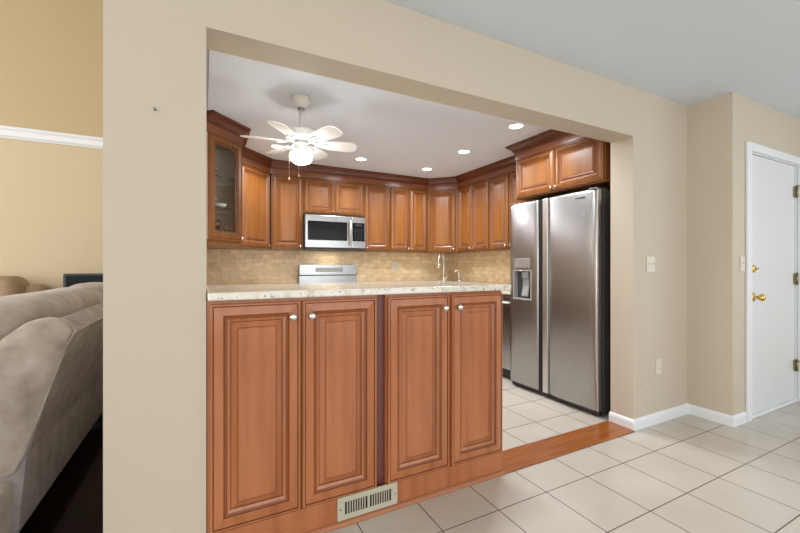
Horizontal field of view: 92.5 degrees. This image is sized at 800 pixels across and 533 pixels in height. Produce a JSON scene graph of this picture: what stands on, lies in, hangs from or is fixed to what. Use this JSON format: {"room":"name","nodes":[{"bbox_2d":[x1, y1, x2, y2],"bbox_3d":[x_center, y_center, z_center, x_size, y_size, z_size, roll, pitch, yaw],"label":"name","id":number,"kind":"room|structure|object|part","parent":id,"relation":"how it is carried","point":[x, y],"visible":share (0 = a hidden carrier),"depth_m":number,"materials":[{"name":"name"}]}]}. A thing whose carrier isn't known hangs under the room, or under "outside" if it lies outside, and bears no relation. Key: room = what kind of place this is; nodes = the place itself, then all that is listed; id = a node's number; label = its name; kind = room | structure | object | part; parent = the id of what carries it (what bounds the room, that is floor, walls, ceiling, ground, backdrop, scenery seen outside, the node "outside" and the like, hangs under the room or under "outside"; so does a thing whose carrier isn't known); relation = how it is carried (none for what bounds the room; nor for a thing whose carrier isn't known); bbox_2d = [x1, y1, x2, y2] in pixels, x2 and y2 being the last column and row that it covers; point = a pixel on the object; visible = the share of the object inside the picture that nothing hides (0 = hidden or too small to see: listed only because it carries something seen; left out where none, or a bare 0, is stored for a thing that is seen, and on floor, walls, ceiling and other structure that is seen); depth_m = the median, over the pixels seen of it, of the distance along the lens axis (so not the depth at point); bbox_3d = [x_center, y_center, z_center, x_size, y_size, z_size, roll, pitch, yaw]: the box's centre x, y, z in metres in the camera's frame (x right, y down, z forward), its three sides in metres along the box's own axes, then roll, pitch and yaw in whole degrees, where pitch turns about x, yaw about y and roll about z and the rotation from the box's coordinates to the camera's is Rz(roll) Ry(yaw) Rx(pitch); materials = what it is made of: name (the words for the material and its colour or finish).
{"room":"kitchen","nodes":[
{"label":"kitchen","id":0,"kind":"room"},
{"bbox_2d":[103,0,205,532],"bbox_3d":[-0.937,-1.030,1.492,0.323,4.400,0.170,0,0,-27],"label":"wall pier","id":1,"kind":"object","parent":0,"point":[154,51],"visible":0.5,"depth_m":1.41,"materials":[{"name":"beige paint"}]},
{"bbox_2d":[0,0,354,288],"bbox_3d":[-2.970,-1.030,4.028,8.800,4.400,0.120,0,0,-27],"label":"wall","id":2,"kind":"structure","parent":0,"point":[51,195],"depth_m":3.74,"materials":[{"name":"beige paint"}]},
{"bbox_2d":[0,125,102,148],"bbox_3d":[-4.586,-1.260,3.104,5.080,0.120,0.045,0,0,-27],"label":"trim","id":3,"kind":"structure","parent":2,"relation":"attached to","point":[8,132],"depth_m":3.71,"materials":[{"name":"white paint"}]},
{"bbox_2d":[207,163,270,249],"bbox_3d":[-1.767,-0.657,4.191,0.667,0.915,0.684,0,0,-27],"label":"upper cabinet","id":4,"kind":"object","parent":2,"relation":"attached to","point":[255,182],"visible":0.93,"depth_m":4.09,"materials":[{"name":"brown wood"}]},
{"bbox_3d":[-1.546,-0.628,4.109,0.024,0.833,0.462,0,0,18],"label":"door","id":5,"kind":"part","parent":4,"relation":"part of","materials":[{"name":"brown wood"}]},
{"bbox_2d":[268,174,302,250],"bbox_3d":[-1.368,-0.657,4.564,0.360,0.915,0.361,0,0,-27],"label":"upper cabinet","id":6,"kind":"object","parent":2,"relation":"attached to","point":[286,196],"visible":1,"depth_m":4.42,"materials":[{"name":"brown wood"}]},
{"bbox_2d":[207,249,450,284],"bbox_3d":[-0.710,0.009,5.114,3.386,0.418,0.011,0,0,-27],"label":"backsplash","id":7,"kind":"structure","parent":2,"relation":"attached to","point":[224,266],"depth_m":4.85,"materials":[{"name":"tile"}]},
{"bbox_2d":[303,177,363,217],"bbox_3d":[-0.865,-0.873,4.823,0.766,0.485,0.361,0,0,-27],"label":"upper cabinet","id":8,"kind":"object","parent":2,"relation":"attached to","point":[320,196],"visible":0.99,"depth_m":4.68,"materials":[{"name":"brown wood"}]},
{"bbox_3d":[-0.965,-0.844,4.606,0.371,0.403,0.024,0,0,-27],"label":"door","id":9,"kind":"part","parent":8,"relation":"part of","materials":[{"name":"brown wood"}]},
{"bbox_2d":[303,214,365,250],"bbox_3d":[-0.845,-0.410,4.780,0.758,0.410,0.444,0,0,-27],"label":"microwave","id":10,"kind":"object","parent":8,"relation":"attached to","point":[320,232],"visible":0.97,"depth_m":4.62,"materials":[{"name":"grey metal"}]},
{"bbox_3d":[-0.855,-0.418,4.598,0.572,0.383,0.020,0,0,-27],"label":"door","id":11,"kind":"part","parent":10,"relation":"part of","materials":[{"name":"metal"}]},
{"bbox_3d":[-0.608,-0.415,4.683,0.020,0.316,0.056,0,0,-27],"label":"handle","id":12,"kind":"part","parent":10,"relation":"part of","materials":[{"name":"silver metal"}]},
{"bbox_3d":[-0.517,-0.418,4.771,0.184,0.383,0.020,0,0,-27],"label":"control panel","id":13,"kind":"part","parent":10,"relation":"part of","materials":[{"name":"metal"}]},
{"bbox_3d":[-0.515,-0.426,4.759,0.159,0.227,0.003,0,0,-27],"label":"keypad glass","id":14,"kind":"part","parent":10,"relation":"part of","materials":[{"name":"black glass"}]},
{"bbox_3d":[-0.631,-0.844,4.778,0.371,0.403,0.024,0,0,-27],"label":"door","id":15,"kind":"part","parent":8,"relation":"part of","materials":[{"name":"brown wood"}]},
{"bbox_2d":[355,184,389,251],"bbox_3d":[-0.360,-0.657,5.082,0.365,0.915,0.361,0,0,-27],"label":"upper cabinet","id":16,"kind":"object","parent":2,"relation":"attached to","point":[376,197],"visible":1,"depth_m":4.95,"materials":[{"name":"brown wood"}]},
{"bbox_3d":[-0.293,-0.628,4.952,0.345,0.833,0.024,0,0,-27],"label":"door","id":17,"kind":"part","parent":16,"relation":"part of","materials":[{"name":"brown wood"}]},
{"bbox_2d":[392,262,397,269],"bbox_3d":[-0.071,-0.005,5.432,0.105,0.115,0.008,0,0,-27],"label":"wall outlet","id":18,"kind":"object","parent":2,"relation":"attached to","point":[394,264],"visible":1,"depth_m":5.43,"materials":[{"name":"beige plastic"}]},
{"bbox_2d":[388,186,427,252],"bbox_3d":[0.064,-0.657,5.300,0.585,0.915,0.361,0,0,-27],"label":"upper cabinet","id":19,"kind":"object","parent":2,"relation":"attached to","point":[408,206],"visible":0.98,"depth_m":5.15,"materials":[{"name":"brown wood"}]},
{"bbox_3d":[0.004,-0.628,5.104,0.280,0.833,0.024,0,0,-27],"label":"door","id":20,"kind":"part","parent":19,"relation":"part of","materials":[{"name":"brown wood"}]},
{"bbox_3d":[0.258,-0.628,5.235,0.280,0.833,0.024,0,0,-27],"label":"door","id":21,"kind":"part","parent":19,"relation":"part of","materials":[{"name":"brown wood"}]},
{"bbox_2d":[422,188,467,252],"bbox_3d":[0.651,-0.657,5.452,0.591,0.915,0.591,0,0,-27],"label":"upper cabinet","id":22,"kind":"object","parent":2,"relation":"attached to","point":[443,203],"visible":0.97,"depth_m":5.23,"materials":[{"name":"brown wood"}]},
{"bbox_3d":[0.584,-0.628,5.241,0.356,0.833,0.024,0,0,18],"label":"door","id":23,"kind":"part","parent":22,"relation":"part of","materials":[{"name":"brown wood"}]},
{"bbox_2d":[206,49,206,532],"bbox_3d":[-1.584,-1.030,2.964,0.132,4.400,3.040,0,0,-27],"label":"wall","id":24,"kind":"structure","parent":0,"point":[206,49],"depth_m":1.64,"materials":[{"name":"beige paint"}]},
{"bbox_2d":[207,131,243,245],"bbox_3d":[-1.484,-0.650,3.244,0.297,0.930,0.478,0,0,-26],"label":"upper cabinet","id":25,"kind":"object","parent":24,"relation":"attached to","point":[226,186],"visible":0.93,"depth_m":3.28,"materials":[{"name":"brown wood"}]},
{"bbox_2d":[215,220,220,230],"bbox_3d":[-1.511,-0.313,3.159,0.059,0.135,0.059,0,0,-27],"label":"wine glass","id":26,"kind":"object","parent":25,"relation":"in","point":[217,222],"visible":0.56,"depth_m":3.14,"materials":[{"name":"white"}]},
{"bbox_2d":[215,198,226,207],"bbox_3d":[-1.504,-0.531,3.196,0.105,0.078,0.084,0,0,-27],"label":"dish","id":27,"kind":"object","parent":25,"relation":"on","point":[223,205],"visible":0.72,"depth_m":3.17,"materials":[{"name":"white ceramic"}]},
{"bbox_2d":[215,175,234,184],"bbox_3d":[-1.503,-0.743,3.269,0.241,0.006,0.385,0,0,-28],"label":"shelf","id":28,"kind":"object","parent":25,"relation":"attached to","point":[219,180],"depth_m":3.33,"materials":[{"name":"brown glass"}]},
{"bbox_2d":[215,206,234,212],"bbox_3d":[-1.503,-0.488,3.269,0.241,0.006,0.385,0,0,-28],"label":"shelf","id":29,"kind":"object","parent":25,"relation":"attached to","point":[217,209],"depth_m":3.31,"materials":[{"name":"brown glass"}]},
{"bbox_2d":[223,226,233,231],"bbox_3d":[-1.466,-0.296,3.272,0.089,0.101,0.091,0,0,-27],"label":"flower arrangement","id":30,"kind":"object","parent":25,"relation":"in","point":[225,228],"visible":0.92,"depth_m":3.26,"materials":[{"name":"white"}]},
{"bbox_2d":[207,110,515,189],"bbox_3d":[-0.345,-1.133,4.046,3.052,0.150,1.584,0,0,-27],"label":"crown molding","id":31,"kind":"structure","parent":24,"relation":"attached to","point":[219,124],"depth_m":4.55,"materials":[{"name":"brown wood"}]},
{"bbox_2d":[207,50,549,177],"bbox_3d":[-0.011,-1.258,3.772,3.370,0.100,3.040,0,0,-27],"label":"ceiling","id":32,"kind":"structure","parent":0,"point":[399,134],"depth_m":3.21,"materials":[{"name":"white paint"}]},
{"bbox_2d":[270,144,282,148],"bbox_3d":[-1.233,-1.205,3.852,0.150,0.006,0.150,0,0,-27],"label":"recessed light","id":33,"kind":"object","parent":32,"relation":"in","point":[274,146],"visible":0.65,"depth_m":3.84,"materials":[{"name":"white"}]},
{"bbox_2d":[240,93,356,179],"bbox_3d":[-0.706,-0.903,2.735,0.803,0.608,0.757,0,0,-27],"label":"ceiling fan","id":34,"kind":"object","parent":32,"relation":"hanging from","point":[301,136],"visible":1,"depth_m":2.69,"materials":[{"name":"white plastic"}]},
{"bbox_3d":[-0.953,-0.886,2.649,0.286,0.035,0.136,0,0,-27],"label":"blade","id":35,"kind":"part","parent":34,"relation":"part of","materials":[{"name":"white wood"}]},
{"bbox_3d":[-0.907,-0.886,2.902,0.284,0.035,0.130,0,0,40],"label":"blade","id":36,"kind":"part","parent":34,"relation":"part of","materials":[{"name":"white wood"}]},
{"bbox_3d":[-0.751,-0.886,2.477,0.130,0.035,0.284,0,0,10],"label":"blade","id":37,"kind":"part","parent":34,"relation":"part of","materials":[{"name":"white wood"}]},
{"bbox_3d":[-0.706,-0.775,2.735,0.160,0.094,0.160,0,0,-27],"label":"glass globe","id":38,"kind":"part","parent":34,"relation":"part of","materials":[{"name":"white glass"}]},
{"bbox_3d":[-0.661,-0.886,2.993,0.130,0.035,0.284,0,0,10],"label":"blade","id":39,"kind":"part","parent":34,"relation":"part of","materials":[{"name":"white wood"}]},
{"bbox_3d":[-0.505,-0.886,2.567,0.284,0.035,0.130,0,0,40],"label":"blade","id":40,"kind":"part","parent":34,"relation":"part of","materials":[{"name":"white wood"}]},
{"bbox_3d":[-0.459,-0.886,2.820,0.286,0.035,0.136,0,0,-27],"label":"blade","id":41,"kind":"part","parent":34,"relation":"part of","materials":[{"name":"white wood"}]},
{"bbox_2d":[354,157,367,160],"bbox_3d":[-0.438,-1.205,4.299,0.150,0.006,0.150,0,0,-27],"label":"recessed light","id":42,"kind":"object","parent":32,"relation":"in","point":[356,158],"visible":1,"depth_m":4.30,"materials":[{"name":"white"}]},
{"bbox_2d":[421,167,432,170],"bbox_3d":[0.335,-1.205,4.740,0.150,0.006,0.150,0,0,-27],"label":"recessed light","id":43,"kind":"object","parent":32,"relation":"in","point":[426,168],"visible":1,"depth_m":4.75,"materials":[{"name":"white"}]},
{"bbox_2d":[457,149,470,153],"bbox_3d":[0.672,-1.205,4.019,0.150,0.006,0.150,0,0,-27],"label":"recessed light","id":44,"kind":"object","parent":32,"relation":"in","point":[463,151],"visible":1,"depth_m":4.01,"materials":[{"name":"white"}]},
{"bbox_2d":[507,123,524,129],"bbox_3d":[0.997,-1.205,3.289,0.150,0.006,0.150,0,0,-27],"label":"recessed light","id":45,"kind":"object","parent":32,"relation":"in","point":[513,126],"visible":1,"depth_m":3.29,"materials":[{"name":"white plastic"}]},
{"bbox_2d":[19,376,799,532],"bbox_3d":[-0.234,1.220,0.892,10.800,0.100,8.200,0,0,-27],"label":"floor","id":46,"kind":"structure","parent":0,"point":[688,473],"depth_m":2.03,"materials":[{"name":"tile"}]},
{"bbox_2d":[0,276,51,296],"bbox_3d":[-4.137,0.627,2.787,2.310,1.084,0.980,0,0,-27],"label":"loveseat","id":47,"kind":"object","parent":46,"relation":"on","point":[9,285],"visible":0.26,"depth_m":3.29,"materials":[{"name":"beige fabric"}]},
{"bbox_2d":[0,276,28,296],"bbox_3d":[-3.752,0.403,3.176,0.950,0.635,0.360,0,0,-27],"label":"cushion","id":48,"kind":"object","parent":47,"relation":"on","point":[9,285],"depth_m":3.26,"materials":[{"name":"beige fabric"}]},
{"bbox_2d":[0,282,102,532],"bbox_3d":[-2.253,0.645,2.058,1.200,1.048,1.940,0,0,-27],"label":"sofa","id":49,"kind":"object","parent":46,"relation":"on","point":[51,341],"visible":0.84,"depth_m":1.59,"materials":[{"name":"fabric"}]},
{"bbox_3d":[-2.153,0.633,2.801,0.331,0.833,0.710,0,0,-27],"label":"panel","id":50,"kind":"part","parent":49,"relation":"part of","materials":[{"name":"fabric"}]},
{"bbox_2d":[207,295,376,532],"bbox_3d":[-0.547,0.651,1.882,0.722,1.035,0.612,0,0,-27],"label":"base cabinet","id":51,"kind":"object","parent":46,"relation":"on","point":[292,382],"visible":0.97,"depth_m":1.61,"materials":[{"name":"brown wood"}]},
{"bbox_3d":[-0.583,0.594,1.565,0.349,0.894,0.024,0,0,-27],"label":"door","id":52,"kind":"part","parent":51,"relation":"part of","materials":[{"name":"brown wood"}]},
{"bbox_3d":[-0.449,0.213,1.606,0.034,0.034,0.032,0,0,-27],"label":"knob","id":53,"kind":"part","parent":51,"relation":"part of","materials":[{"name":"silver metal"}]},
{"bbox_3d":[-0.378,0.213,1.643,0.034,0.034,0.032,0,0,-27],"label":"knob","id":54,"kind":"part","parent":51,"relation":"part of","materials":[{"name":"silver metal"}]},
{"bbox_3d":[-0.267,0.594,1.727,0.347,0.894,0.024,0,0,-27],"label":"door","id":55,"kind":"part","parent":51,"relation":"part of","materials":[{"name":"brown wood"}]},
{"bbox_2d":[207,281,510,300],"bbox_3d":[-0.205,0.117,2.101,1.527,0.032,0.675,0,0,-27],"label":"countertop","id":56,"kind":"structure","parent":51,"relation":"on","point":[302,290],"depth_m":1.84,"materials":[{"name":"beige stone"}]},
{"bbox_2d":[219,451,501,532],"bbox_3d":[-0.086,1.098,1.827,1.491,0.104,0.010,0,0,-27],"label":"board","id":57,"kind":"object","parent":51,"relation":"attached to","point":[313,517],"visible":0.85,"depth_m":1.87,"materials":[{"name":"brown wood"}]},
{"bbox_2d":[337,482,396,521],"bbox_3d":[-0.147,1.094,1.784,0.300,0.104,0.009,0,0,-27],"label":"floor register","id":58,"kind":"object","parent":57,"relation":"attached to","point":[353,505],"visible":1,"depth_m":1.78,"materials":[{"name":"beige metal"}]},
{"bbox_2d":[305,470,504,532],"bbox_3d":[-0.079,1.159,1.815,1.494,0.019,0.017,0,0,-27],"label":"trim","id":59,"kind":"structure","parent":57,"relation":"attached to","point":[347,522],"depth_m":1.86,"materials":[{"name":"brown wood"}]},
{"bbox_2d":[298,264,356,283],"bbox_3d":[-0.791,0.572,4.683,0.758,1.194,0.674,0,0,-27],"label":"range","id":60,"kind":"object","parent":46,"relation":"on","point":[306,273],"visible":0.09,"depth_m":4.90,"materials":[{"name":"metal"}]},
{"bbox_3d":[-0.906,0.043,4.908,0.360,0.055,0.001,0,0,-27],"label":"touch panel","id":61,"kind":"part","parent":60,"relation":"part of","materials":[{"name":"silver metal"}]},
{"bbox_2d":[377,295,383,485],"bbox_3d":[-0.223,0.651,2.089,0.043,1.035,0.540,0,0,-27],"label":"strip","id":62,"kind":"object","parent":46,"relation":"on","point":[380,298],"visible":0.07,"depth_m":1.85,"materials":[{"name":"red wood"}]},
{"bbox_2d":[384,290,501,502],"bbox_3d":[0.136,0.651,2.233,0.725,1.035,0.612,0,0,-27],"label":"base cabinet","id":63,"kind":"object","parent":46,"relation":"on","point":[443,351],"visible":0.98,"depth_m":1.97,"materials":[{"name":"brown wood"}]},
{"bbox_3d":[0.098,0.594,1.914,0.352,0.894,0.024,0,0,-27],"label":"door","id":64,"kind":"part","parent":63,"relation":"part of","materials":[{"name":"brown wood"}]},
{"bbox_3d":[0.233,0.213,1.957,0.034,0.034,0.032,0,0,-27],"label":"knob","id":65,"kind":"part","parent":63,"relation":"part of","materials":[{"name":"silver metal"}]},
{"bbox_3d":[0.312,0.213,1.998,0.034,0.034,0.032,0,0,-27],"label":"knob","id":66,"kind":"part","parent":63,"relation":"part of","materials":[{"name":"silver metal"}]},
{"bbox_3d":[0.423,0.594,2.081,0.345,0.894,0.024,0,0,-27],"label":"door","id":67,"kind":"part","parent":63,"relation":"part of","materials":[{"name":"brown wood"}]},
{"bbox_2d":[502,294,510,378],"bbox_3d":[1.266,0.730,4.226,0.645,0.879,0.596,0,0,-27],"label":"dishwasher","id":68,"kind":"object","parent":46,"relation":"on","point":[505,297],"visible":0.07,"depth_m":3.96,"materials":[{"name":"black metal"}]},
{"bbox_2d":[510,187,610,415],"bbox_3d":[1.592,0.277,3.513,0.676,1.784,0.951,0,0,-27],"label":"refrigerator","id":69,"kind":"object","parent":46,"relation":"on","point":[560,246],"visible":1,"depth_m":3.21,"materials":[{"name":"grey metal"}]},
{"bbox_3d":[1.159,-0.030,3.632,0.011,0.090,0.193,0,0,-27],"label":"control panel","id":70,"kind":"part","parent":69,"relation":"part of","materials":[{"name":"silver metal"}]},
{"bbox_3d":[1.186,0.260,3.637,0.055,1.730,0.358,0,0,-27],"label":"door","id":71,"kind":"part","parent":69,"relation":"part of","materials":[{"name":"metal"}]},
{"bbox_3d":[1.306,0.260,3.405,0.048,1.726,0.058,0,0,-27],"label":"handle","id":72,"kind":"part","parent":69,"relation":"part of","materials":[{"name":"silver metal"}]},
{"bbox_3d":[1.427,0.260,3.168,0.055,1.730,0.473,0,0,-27],"label":"door","id":73,"kind":"part","parent":69,"relation":"part of","materials":[{"name":"metal"}]},
{"bbox_3d":[1.540,0.260,2.956,0.038,1.720,0.008,0,0,-27],"label":"edge trim","id":74,"kind":"part","parent":69,"relation":"part of","materials":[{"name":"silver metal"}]},
{"bbox_2d":[500,421,634,473],"bbox_3d":[1.079,1.166,2.519,1.208,0.008,0.205,0,0,-27],"label":"threshold","id":75,"kind":"object","parent":46,"relation":"on","point":[513,459],"visible":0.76,"depth_m":2.48,"materials":[{"name":"brown wood"}]},
{"bbox_3d":[-0.162,0.728,5.029,0.665,0.883,0.646,0,0,-27],"label":"base cabinet","id":76,"kind":"object","parent":46,"relation":"on","visible":0},
{"bbox_2d":[501,290,509,294],"bbox_3d":[0.548,0.271,4.632,1.567,0.029,1.995,0,0,-27],"label":"countertop","id":77,"kind":"structure","parent":76,"relation":"on","point":[502,291],"depth_m":3.94,"materials":[{"name":"beige stone"}]},
{"bbox_2d":[437,253,447,280],"bbox_3d":[0.591,0.035,5.250,0.107,0.440,0.195,0,0,35],"label":"faucet","id":78,"kind":"object","parent":77,"relation":"on","point":[438,263],"visible":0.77,"depth_m":5.31,"materials":[{"name":"silver metal"}]},
{"bbox_3d":[0.567,-0.020,5.261,0.022,0.330,0.171,0,0,35],"label":"spout","id":79,"kind":"part","parent":78,"relation":"part of","materials":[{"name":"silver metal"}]},
{"bbox_3d":[-2.748,0.894,3.771,0.880,0.549,0.420,0,0,-27],"label":"media stand","id":80,"kind":"object","parent":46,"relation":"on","visible":0},
{"bbox_2d":[63,273,102,287],"bbox_3d":[-2.752,0.343,3.780,0.880,0.552,0.200,0,0,-27],"label":"television","id":81,"kind":"object","parent":80,"relation":"on","point":[69,280],"visible":0.09,"depth_m":3.61,"materials":[{"name":"black plastic"}]},
{"bbox_2d":[206,0,686,418],"bbox_3d":[0.803,-0.054,2.386,3.590,2.448,0.170,0,0,-27],"label":"wall","id":82,"kind":"structure","parent":0,"point":[378,44],"depth_m":2.44,"materials":[{"name":"beige paint"}]},
{"bbox_2d":[505,129,584,160],"bbox_3d":[1.456,-1.133,3.484,0.346,0.150,1.036,0,0,-27],"label":"crown molding","id":83,"kind":"structure","parent":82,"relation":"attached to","point":[549,139],"depth_m":3.51,"materials":[{"name":"brown wood"}]},
{"bbox_2d":[646,256,654,271],"bbox_3d":[1.853,-0.017,2.820,0.100,0.115,0.016,0,0,-27],"label":"light switch","id":84,"kind":"object","parent":82,"relation":"attached to","point":[650,260],"visible":1,"depth_m":2.82,"materials":[{"name":"beige plastic"}]},
{"bbox_2d":[656,358,661,373],"bbox_3d":[1.941,0.747,2.870,0.070,0.115,0.008,0,0,-27],"label":"wall outlet","id":85,"kind":"object","parent":82,"relation":"attached to","point":[659,360],"visible":1,"depth_m":2.87,"materials":[{"name":"beige plastic"}]},
{"bbox_2d":[609,403,746,430],"bbox_3d":[2.088,1.131,2.895,1.031,0.078,0.289,0,0,-5],"label":"baseboard","id":86,"kind":"object","parent":82,"relation":"attached to","point":[733,421],"visible":1,"depth_m":2.85,"materials":[{"name":"white paint"}]},
{"bbox_2d":[384,0,799,119],"bbox_3d":[2.715,-1.328,0.631,6.033,0.100,5.040,0,0,-27],"label":"ceiling","id":87,"kind":"structure","parent":0,"point":[687,53],"depth_m":2.13,"materials":[{"name":"white paint"}]},
{"bbox_2d":[687,92,743,415],"bbox_3d":[2.443,-0.054,2.969,0.180,2.448,0.293,0,0,-27],"label":"wall","id":88,"kind":"structure","parent":0,"point":[715,126],"depth_m":2.90,"materials":[{"name":"beige paint"}]},
{"bbox_2d":[744,97,799,410],"bbox_3d":[3.436,-0.054,3.400,1.980,2.448,0.153,0,0,-27],"label":"wall","id":89,"kind":"structure","parent":0,"point":[765,126],"depth_m":3.06,"materials":[{"name":"beige paint"}]},
{"bbox_2d":[740,256,744,271],"bbox_3d":[2.563,-0.020,2.856,0.070,0.115,0.016,0,0,-27],"label":"light switch","id":90,"kind":"object","parent":89,"relation":"attached to","point":[742,258],"visible":1,"depth_m":2.85,"materials":[{"name":"beige plastic"}]},
{"bbox_2d":[745,141,799,421],"bbox_3d":[3.025,0.114,3.177,1.015,2.112,0.173,0,0,-27],"label":"trim","id":91,"kind":"structure","parent":89,"relation":"attached to","point":[751,148],"depth_m":2.89,"materials":[{"name":"white paint"}]},
{"bbox_2d":[752,399,797,418],"bbox_3d":[3.029,1.159,3.170,0.859,0.021,0.130,0,0,-27],"label":"threshold","id":92,"kind":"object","parent":89,"relation":"attached to","point":[760,413],"depth_m":3.11,"materials":[{"name":"white paint"}]},
{"bbox_2d":[752,154,799,413],"bbox_3d":[3.071,0.138,3.123,0.887,2.016,0.113,0,0,-27],"label":"door","id":93,"kind":"structure","parent":89,"relation":"in","point":[774,365],"depth_m":3.13,"materials":[{"name":"white paint"}]},
{"bbox_3d":[2.757,0.238,2.938,0.066,0.066,0.073,0,0,-27],"label":"handle","id":94,"kind":"part","parent":93,"relation":"part of","materials":[{"name":"gold metal"}]},
{"bbox_3d":[1.577,-0.054,4.588,0.200,2.448,3.040,0,0,-27],"label":"wall","id":95,"kind":"structure","parent":0,"visible":0},
{"bbox_2d":[451,250,509,283],"bbox_3d":[1.250,0.009,4.992,0.010,0.418,1.997,0,0,-27],"label":"backsplash","id":96,"kind":"structure","parent":95,"relation":"attached to","point":[491,266],"depth_m":5.22,"materials":[{"name":"tile"}]},
{"bbox_2d":[458,179,507,251],"bbox_3d":[1.054,-0.657,4.960,0.361,0.915,0.640,0,0,-27],"label":"upper cabinet","id":97,"kind":"object","parent":95,"relation":"attached to","point":[473,199],"visible":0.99,"depth_m":4.85,"materials":[{"name":"brown wood"}]},
{"bbox_3d":[0.852,-0.628,5.032,0.024,0.833,0.308,0,0,-27],"label":"door","id":98,"kind":"part","parent":97,"relation":"part of","materials":[{"name":"brown wood"}]},
{"bbox_3d":[0.995,-0.628,4.755,0.024,0.833,0.308,0,0,-27],"label":"door","id":99,"kind":"part","parent":97,"relation":"part of","materials":[{"name":"brown wood"}]},
{"bbox_2d":[489,173,509,249],"bbox_3d":[1.279,-0.657,4.522,0.361,0.915,0.335,0,0,-27],"label":"upper cabinet","id":100,"kind":"object","parent":95,"relation":"attached to","point":[499,186],"visible":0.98,"depth_m":4.43,"materials":[{"name":"brown wood"}]},
{"bbox_2d":[509,171,529,245],"bbox_3d":[1.446,-0.657,4.198,0.361,0.915,0.385,0,0,-27],"label":"upper cabinet","id":101,"kind":"object","parent":95,"relation":"attached to","point":[513,200],"visible":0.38,"depth_m":4.24,"materials":[{"name":"brown wood"}]},
{"bbox_3d":[1.315,-0.628,4.130,0.024,0.833,0.365,0,0,-27],"label":"door","id":102,"kind":"part","parent":101,"relation":"part of","materials":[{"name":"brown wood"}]},
{"bbox_2d":[516,137,610,200],"bbox_3d":[1.632,-0.890,3.534,0.646,0.450,0.955,0,0,-27],"label":"upper cabinet","id":103,"kind":"object","parent":95,"relation":"attached to","point":[583,164],"visible":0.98,"depth_m":3.30,"materials":[{"name":"brown wood"}]},
{"bbox_3d":[1.268,-0.865,3.611,0.024,0.375,0.466,0,0,-27],"label":"door","id":104,"kind":"part","parent":103,"relation":"part of","materials":[{"name":"brown wood"}]},
{"bbox_3d":[1.482,-0.865,3.193,0.024,0.375,0.466,0,0,-27],"label":"door","id":105,"kind":"part","parent":103,"relation":"part of","materials":[{"name":"brown wood"}]}
]}

